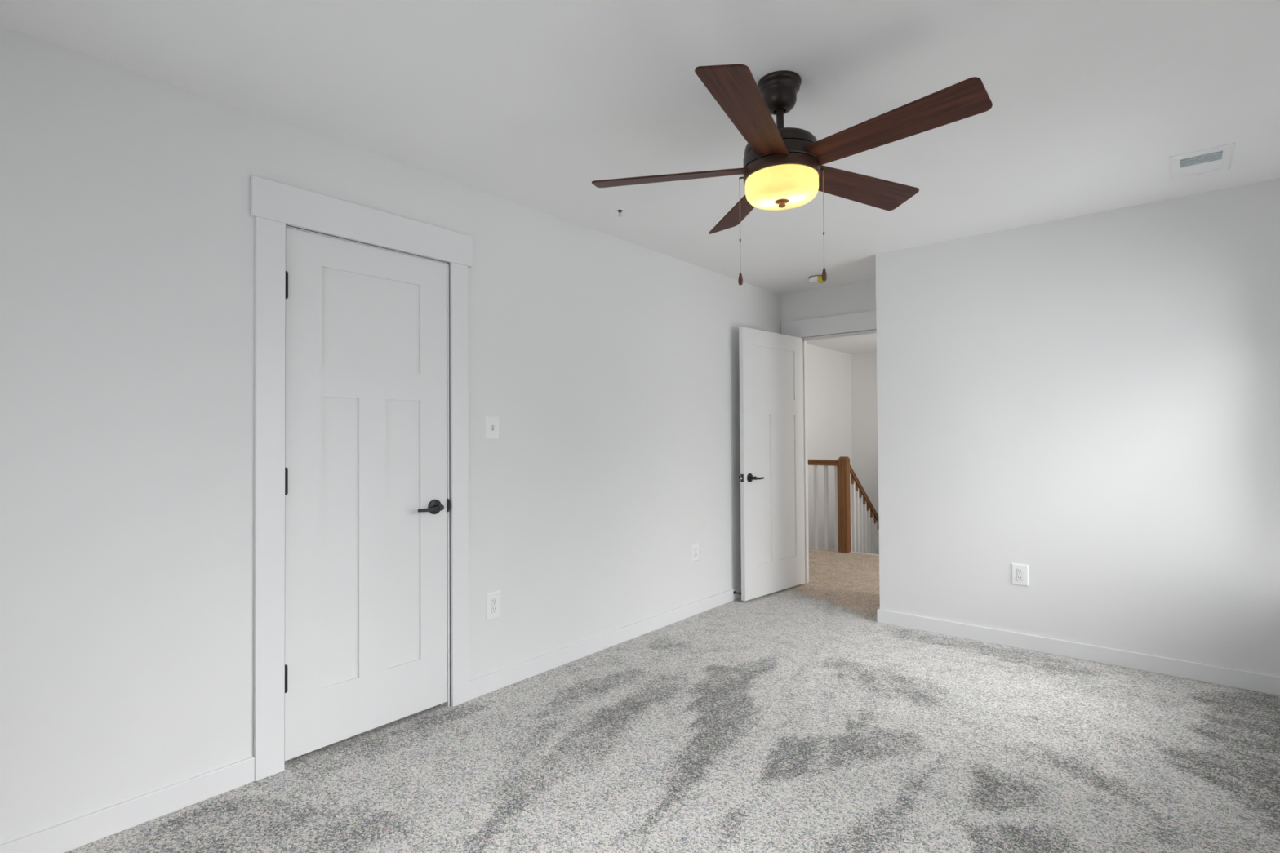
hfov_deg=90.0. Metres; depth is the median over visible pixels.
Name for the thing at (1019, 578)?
receptacle
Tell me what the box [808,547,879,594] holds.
floor
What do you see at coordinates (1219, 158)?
ceiling vent
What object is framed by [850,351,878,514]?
wall
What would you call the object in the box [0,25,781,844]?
wall
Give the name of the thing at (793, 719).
floor
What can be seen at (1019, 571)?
receptacle
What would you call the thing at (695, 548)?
power outlet
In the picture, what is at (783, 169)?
ceiling fan
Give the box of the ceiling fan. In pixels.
[591,63,992,285]
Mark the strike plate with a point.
(448, 501)
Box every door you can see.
[284,226,447,760]
[738,327,804,600]
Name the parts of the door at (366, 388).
lever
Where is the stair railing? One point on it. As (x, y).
(856, 519)
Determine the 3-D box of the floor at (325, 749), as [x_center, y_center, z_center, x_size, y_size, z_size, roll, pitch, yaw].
[-1.151,1.288,2.714,0.115,0.001,0.715,-1,-1,40]
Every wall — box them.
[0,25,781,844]
[781,279,876,337]
[806,343,852,549]
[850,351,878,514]
[875,178,1279,676]
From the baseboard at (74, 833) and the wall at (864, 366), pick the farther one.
the wall at (864, 366)
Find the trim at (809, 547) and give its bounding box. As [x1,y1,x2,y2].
[808,546,879,555]
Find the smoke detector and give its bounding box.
[808,275,826,283]
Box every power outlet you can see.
[485,590,500,621]
[691,542,698,561]
[1010,563,1029,586]
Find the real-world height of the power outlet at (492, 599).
0.134 m
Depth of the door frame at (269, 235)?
2.38 m
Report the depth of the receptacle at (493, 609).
3.14 m
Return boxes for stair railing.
[808,456,879,554]
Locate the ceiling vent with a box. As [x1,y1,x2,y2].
[1168,142,1235,181]
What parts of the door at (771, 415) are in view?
latch plate, lever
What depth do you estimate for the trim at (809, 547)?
6.70 m
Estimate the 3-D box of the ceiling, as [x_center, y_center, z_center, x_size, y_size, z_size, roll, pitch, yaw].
[1.663,-1.195,4.429,4.650,0.100,10.100,-1,-1,40]
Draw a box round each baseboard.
[0,586,741,852]
[876,608,1279,695]
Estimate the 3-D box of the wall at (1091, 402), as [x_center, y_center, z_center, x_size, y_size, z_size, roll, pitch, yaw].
[2.469,0.058,3.565,2.240,2.480,0.115,-1,-1,40]
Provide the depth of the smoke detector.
4.83 m
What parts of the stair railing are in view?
handrail, newel post, stair handrail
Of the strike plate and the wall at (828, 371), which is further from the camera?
the wall at (828, 371)
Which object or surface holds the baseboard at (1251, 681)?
attached to the wall at (1091, 402)
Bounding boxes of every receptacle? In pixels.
[490,598,497,605]
[490,606,497,613]
[1016,568,1023,574]
[1016,575,1023,581]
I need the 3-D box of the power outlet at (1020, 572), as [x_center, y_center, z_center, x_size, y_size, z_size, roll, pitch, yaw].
[2.199,0.858,3.704,0.090,0.125,0.009,-1,-1,40]
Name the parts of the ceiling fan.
blade, blade, blade, lamp shade, blade, blade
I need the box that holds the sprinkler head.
[615,208,624,217]
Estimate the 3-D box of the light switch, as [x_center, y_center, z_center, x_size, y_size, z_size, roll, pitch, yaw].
[-0.722,0.007,3.148,0.017,0.116,0.084,-1,-1,40]
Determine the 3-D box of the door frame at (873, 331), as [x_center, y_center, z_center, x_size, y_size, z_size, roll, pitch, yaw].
[1.695,0.279,5.124,0.828,2.053,0.115,-1,-1,40]
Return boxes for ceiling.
[0,0,1279,354]
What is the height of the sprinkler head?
0.034 m
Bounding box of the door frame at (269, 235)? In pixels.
[253,217,468,781]
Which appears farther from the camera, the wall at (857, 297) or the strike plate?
the wall at (857, 297)
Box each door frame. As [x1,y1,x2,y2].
[253,217,468,781]
[802,329,876,583]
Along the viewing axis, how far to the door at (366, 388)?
2.65 m
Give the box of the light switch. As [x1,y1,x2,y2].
[484,416,499,439]
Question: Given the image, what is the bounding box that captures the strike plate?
[447,498,449,511]
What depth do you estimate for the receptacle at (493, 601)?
3.14 m
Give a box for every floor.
[65,582,1279,852]
[284,704,447,768]
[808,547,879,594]

